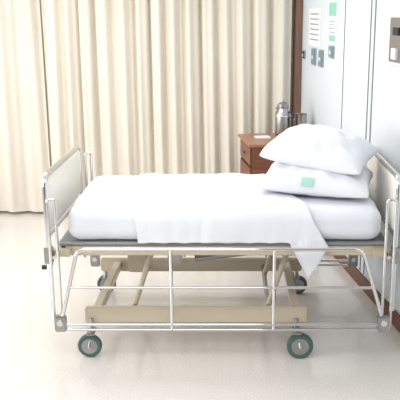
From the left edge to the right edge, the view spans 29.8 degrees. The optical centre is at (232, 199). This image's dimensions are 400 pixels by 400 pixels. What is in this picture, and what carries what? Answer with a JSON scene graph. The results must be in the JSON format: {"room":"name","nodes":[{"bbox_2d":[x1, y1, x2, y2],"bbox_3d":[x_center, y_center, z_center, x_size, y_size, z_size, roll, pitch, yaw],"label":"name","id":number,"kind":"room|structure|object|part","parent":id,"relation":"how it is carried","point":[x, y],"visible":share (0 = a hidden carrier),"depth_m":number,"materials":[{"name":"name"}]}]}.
{"room":"hospital room","nodes":[
{"label":"hospital room","id":0,"kind":"room"},
{"bbox_2d":[39,0,293,166],"bbox_3d":[-2.179,-1.315,7.562,5.642,2.900,0.100,0,14,0],"label":"wall","id":1,"kind":"structure","parent":0,"point":[46,95],"depth_m":7.52,"materials":[{"name":"paint"}]},
{"bbox_2d":[0,211,399,399],"bbox_3d":[-1.409,1.333,3.314,7.182,0.100,9.750,0,14,0],"label":"floor","id":2,"kind":"structure","parent":0,"point":[38,362],"depth_m":4.75,"materials":[{"name":"plastic"}]},
{"bbox_2d":[42,144,399,357],"bbox_3d":[-0.116,0.278,4.916,2.190,1.141,1.200,0,14,0],"label":"hospital bed","id":3,"kind":"object","parent":2,"relation":"on","point":[62,184],"visible":0.77,"depth_m":4.54,"materials":[{"name":"grey metal"}]},
{"bbox_2d":[44,246,53,263],"bbox_3d":[-1.085,0.323,4.422,0.048,0.100,0.048,0,15,0],"label":"bracket","id":4,"kind":"object","parent":3,"relation":"attached to","point":[46,250],"depth_m":4.40,"materials":[{"name":"metal"}]},
{"bbox_3d":[-1.085,-0.086,4.827,0.022,0.320,0.950,0,15,0],"label":"footboard panel","id":5,"kind":"part","parent":3,"relation":"part of","materials":[{"name":"beige plastic"}]},
{"bbox_3d":[-1.085,0.131,4.883,0.032,0.841,1.021,0,15,0],"label":"footboard frame","id":6,"kind":"part","parent":3,"relation":"part of","materials":[{"name":"silver metal"}]},
{"bbox_3d":[-0.860,0.753,4.569,0.028,0.077,0.027,0,15,0],"label":"caster stem","id":7,"kind":"part","parent":3,"relation":"part of","materials":[{"name":"metal"}]},
{"bbox_3d":[-0.860,0.798,4.560,0.050,0.013,0.112,0,15,0],"label":"caster crown","id":8,"kind":"part","parent":3,"relation":"part of","materials":[{"name":"metal"}]},
{"bbox_3d":[-0.555,0.471,4.687,0.163,0.411,0.036,0,15,0],"label":"lift arm","id":9,"kind":"part","parent":3,"relation":"part of","materials":[{"name":"beige metal"}]},
{"bbox_2d":[69,173,380,278],"bbox_3d":[-0.049,0.130,4.888,1.880,0.478,0.952,0,14,0],"label":"mattress","id":10,"kind":"object","parent":3,"relation":"on","point":[149,207],"visible":0.93,"depth_m":4.44,"materials":[{"name":"white fabric"}]},
{"bbox_2d":[257,161,372,197],"bbox_3d":[0.534,-0.168,4.751,0.676,0.218,0.534,3,15,13],"label":"pillow","id":11,"kind":"object","parent":10,"relation":"on","point":[281,177],"visible":0.84,"depth_m":4.54,"materials":[{"name":"fabric"}]},
{"bbox_2d":[260,124,376,174],"bbox_3d":[0.553,-0.341,4.770,0.639,0.257,0.513,6,16,21],"label":"pillow","id":12,"kind":"object","parent":11,"relation":"on","point":[317,147],"visible":1,"depth_m":4.60,"materials":[{"name":"fabric"}]},
{"bbox_3d":[0.285,0.331,5.229,0.163,0.411,0.036,0,15,0],"label":"lift arm","id":13,"kind":"part","parent":3,"relation":"part of","materials":[{"name":"beige metal"}]},
{"bbox_3d":[0.285,0.471,4.687,0.163,0.411,0.036,0,15,0],"label":"lift arm","id":14,"kind":"part","parent":3,"relation":"part of","materials":[{"name":"beige metal"}]},
{"bbox_3d":[0.385,0.747,4.567,0.028,0.063,0.027,0,15,0],"label":"caster stem","id":15,"kind":"part","parent":3,"relation":"part of","materials":[{"name":"metal"}]},
{"bbox_3d":[0.385,0.787,4.547,0.050,0.013,0.132,0,15,0],"label":"caster crown","id":16,"kind":"part","parent":3,"relation":"part of","materials":[{"name":"metal"}]},
{"bbox_3d":[0.955,0.136,4.885,0.032,0.831,1.021,0,15,0],"label":"headboard frame","id":17,"kind":"part","parent":3,"relation":"part of","materials":[{"name":"silver metal"}]},
{"bbox_3d":[0.955,-0.082,4.828,0.022,0.310,0.950,0,15,0],"label":"headboard panel","id":18,"kind":"part","parent":3,"relation":"part of","materials":[{"name":"beige plastic"}]},
{"bbox_2d":[390,246,399,263],"bbox_3d":[0.955,0.323,4.422,0.048,0.100,0.048,0,15,0],"label":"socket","id":19,"kind":"object","parent":3,"relation":"attached to","point":[397,252],"depth_m":4.40,"materials":[{"name":"metal"}]},
{"bbox_2d":[238,133,275,173],"bbox_3d":[0.385,-0.127,6.962,0.605,0.900,0.620,-2,15,-9],"label":"nightstand","id":20,"kind":"object","parent":2,"relation":"on","point":[251,162],"visible":0.2,"depth_m":6.64,"materials":[{"name":"brown wood"}]},
{"bbox_3d":[0.120,-0.436,6.839,0.022,0.160,0.520,-2,15,-9],"label":"drawer","id":21,"kind":"part","parent":20,"relation":"part of","materials":[{"name":"red wood"}]},
{"bbox_3d":[0.120,-0.073,6.933,0.022,0.550,0.520,-2,15,-9],"label":"cabinet door","id":22,"kind":"part","parent":20,"relation":"part of","materials":[{"name":"red wood"}]},
{"bbox_2d":[254,135,270,138],"bbox_3d":[0.270,-0.577,6.880,0.140,0.012,0.110,-2,15,-9],"label":"folded napkin","id":23,"kind":"object","parent":20,"relation":"on","point":[262,136],"visible":1,"depth_m":6.84,"materials":[{"name":"white paper"}]},
{"bbox_2d":[275,100,293,136],"bbox_3d":[0.469,-0.752,6.910,0.167,0.334,0.152,0,14,0],"label":"flask","id":24,"kind":"object","parent":20,"relation":"on","point":[282,115],"visible":0.77,"depth_m":6.86,"materials":[{"name":"metal"}]},
{"bbox_3d":[0.460,-0.880,6.879,0.106,0.070,0.106,0,15,0],"label":"lid","id":25,"kind":"part","parent":24,"relation":"part of","materials":[{"name":"metal"}]},
{"bbox_3d":[0.526,-0.711,6.862,0.059,0.196,0.018,8,16,28],"label":"handle","id":26,"kind":"part","parent":24,"relation":"part of","materials":[{"name":"black plastic"}]},
{"bbox_2d":[293,113,306,126],"bbox_3d":[0.619,-0.687,6.899,0.119,0.214,0.109,3,15,13],"label":"mug","id":27,"kind":"object","parent":20,"relation":"on","point":[301,118],"visible":0.56,"depth_m":6.84,"materials":[{"name":"silver metal"}]},
{"bbox_2d":[301,0,399,314],"bbox_3d":[1.411,-0.103,2.873,0.101,2.900,9.708,-2,15,-8],"label":"wall","id":28,"kind":"structure","parent":0,"point":[322,100],"depth_m":5.54,"materials":[{"name":"paint"}]},
{"bbox_2d":[291,0,302,126],"bbox_3d":[0.629,-1.264,7.363,0.070,2.900,0.101,-2,15,-8],"label":"trim","id":29,"kind":"structure","parent":28,"relation":"attached to","point":[298,4],"depth_m":7.29,"materials":[{"name":"brown wood"}]},
{"bbox_2d":[302,50,305,58],"bbox_3d":[0.674,-1.392,7.178,0.024,0.080,0.091,-2,15,-8],"label":"wall outlet","id":30,"kind":"object","parent":28,"relation":"attached to","point":[303,51],"visible":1,"depth_m":7.15,"materials":[{"name":"black plastic"}]},
{"bbox_2d":[311,48,316,65],"bbox_3d":[0.729,-1.304,6.819,0.024,0.150,0.142,-2,15,-8],"label":"wall outlet","id":31,"kind":"object","parent":28,"relation":"attached to","point":[313,50],"visible":1,"depth_m":6.78,"materials":[{"name":"white plastic"}]},
{"bbox_2d":[311,49,314,63],"bbox_3d":[0.732,-1.304,6.819,0.018,0.130,0.113,-2,15,-8],"label":"socket","id":32,"kind":"object","parent":31,"relation":"attached to","point":[312,50],"depth_m":6.80,"materials":[{"name":"grey plastic"}]},
{"bbox_2d":[308,8,320,46],"bbox_3d":[0.736,-1.561,6.774,0.004,0.330,0.404,-2,15,-8],"label":"notice","id":33,"kind":"object","parent":28,"relation":"attached to","point":[314,13],"visible":1,"depth_m":6.76,"materials":[{"name":"white paper"}]},
{"bbox_2d":[318,49,323,67],"bbox_3d":[0.767,-1.241,6.577,0.024,0.150,0.131,-2,15,-8],"label":"wall outlet","id":34,"kind":"object","parent":28,"relation":"attached to","point":[320,52],"visible":1,"depth_m":6.54,"materials":[{"name":"white plastic"}]},
{"bbox_2d":[318,51,321,65],"bbox_3d":[0.770,-1.241,6.577,0.018,0.130,0.105,-2,15,-8],"label":"socket","id":35,"kind":"object","parent":34,"relation":"attached to","point":[319,52],"depth_m":6.56,"materials":[{"name":"grey plastic"}]},
{"bbox_2d":[328,45,334,58],"bbox_3d":[0.815,-1.234,6.248,0.024,0.100,0.142,-2,15,-8],"label":"light switch","id":36,"kind":"object","parent":28,"relation":"attached to","point":[331,49],"visible":1,"depth_m":6.21,"materials":[{"name":"white plastic"}]},
{"bbox_2d":[328,47,332,56],"bbox_3d":[0.818,-1.234,6.249,0.018,0.080,0.113,-2,15,-8],"label":"socket","id":37,"kind":"object","parent":36,"relation":"attached to","point":[330,49],"depth_m":6.23,"materials":[{"name":"grey plastic"}]},
{"bbox_2d":[328,0,337,43],"bbox_3d":[0.823,-1.474,6.198,0.004,0.350,0.263,-2,15,-8],"label":"paper notice","id":38,"kind":"object","parent":28,"relation":"attached to","point":[333,4],"visible":1,"depth_m":6.18,"materials":[{"name":"white paper"}]},
{"bbox_2d":[341,0,345,124],"bbox_3d":[0.875,-0.966,5.973,0.005,2.780,0.010,0,14,0],"label":"trim","id":39,"kind":"structure","parent":28,"relation":"attached to","point":[345,0],"depth_m":5.94,"materials":[{"name":"grey metal"}]},
{"bbox_2d":[359,0,371,269],"bbox_3d":[0.967,-0.811,5.372,0.007,2.780,0.010,0,14,0],"label":"trim","id":40,"kind":"structure","parent":28,"relation":"attached to","point":[371,0],"depth_m":5.35,"materials":[{"name":"grey metal"}]},
{"bbox_2d":[333,255,399,332],"bbox_3d":[1.355,1.250,3.214,0.012,0.110,9.505,-2,15,-8],"label":"baseboard","id":41,"kind":"structure","parent":28,"relation":"attached to","point":[358,277],"depth_m":5.54,"materials":[{"name":"brown wood"}]},
{"bbox_2d":[363,0,376,273],"bbox_3d":[0.980,-0.789,5.288,0.008,2.780,0.015,0,14,0],"label":"trim","id":42,"kind":"structure","parent":28,"relation":"attached to","point":[375,0],"depth_m":5.26,"materials":[{"name":"grey metal"}]},
{"bbox_2d":[388,14,399,66],"bbox_3d":[1.034,-1.013,4.755,0.035,0.320,0.283,-2,15,-8],"label":"panel","id":43,"kind":"object","parent":28,"relation":"attached to","point":[394,29],"visible":1,"depth_m":4.77,"materials":[{"name":"white plastic"}]},
{"bbox_3d":[-1.409,-1.572,2.563,7.182,0.100,9.750,0,14,0],"label":"ceiling","id":44,"kind":"structure","parent":0,"visible":0},
{"bbox_2d":[0,0,49,211],"bbox_3d":[-3.225,-1.200,7.358,2.790,2.719,0.088,0,14,0],"label":"privacy curtain","id":45,"kind":"object","parent":44,"relation":"hanging from","point":[24,144],"visible":0.94,"depth_m":7.43,"materials":[{"name":"fabric"}]},
{"bbox_2d":[41,0,291,190],"bbox_3d":[-0.635,-1.185,7.296,2.431,2.722,0.134,0,14,0],"label":"privacy curtain","id":46,"kind":"object","parent":44,"relation":"hanging from","point":[140,86],"visible":0.72,"depth_m":7.29,"materials":[{"name":"fabric"}]}
]}

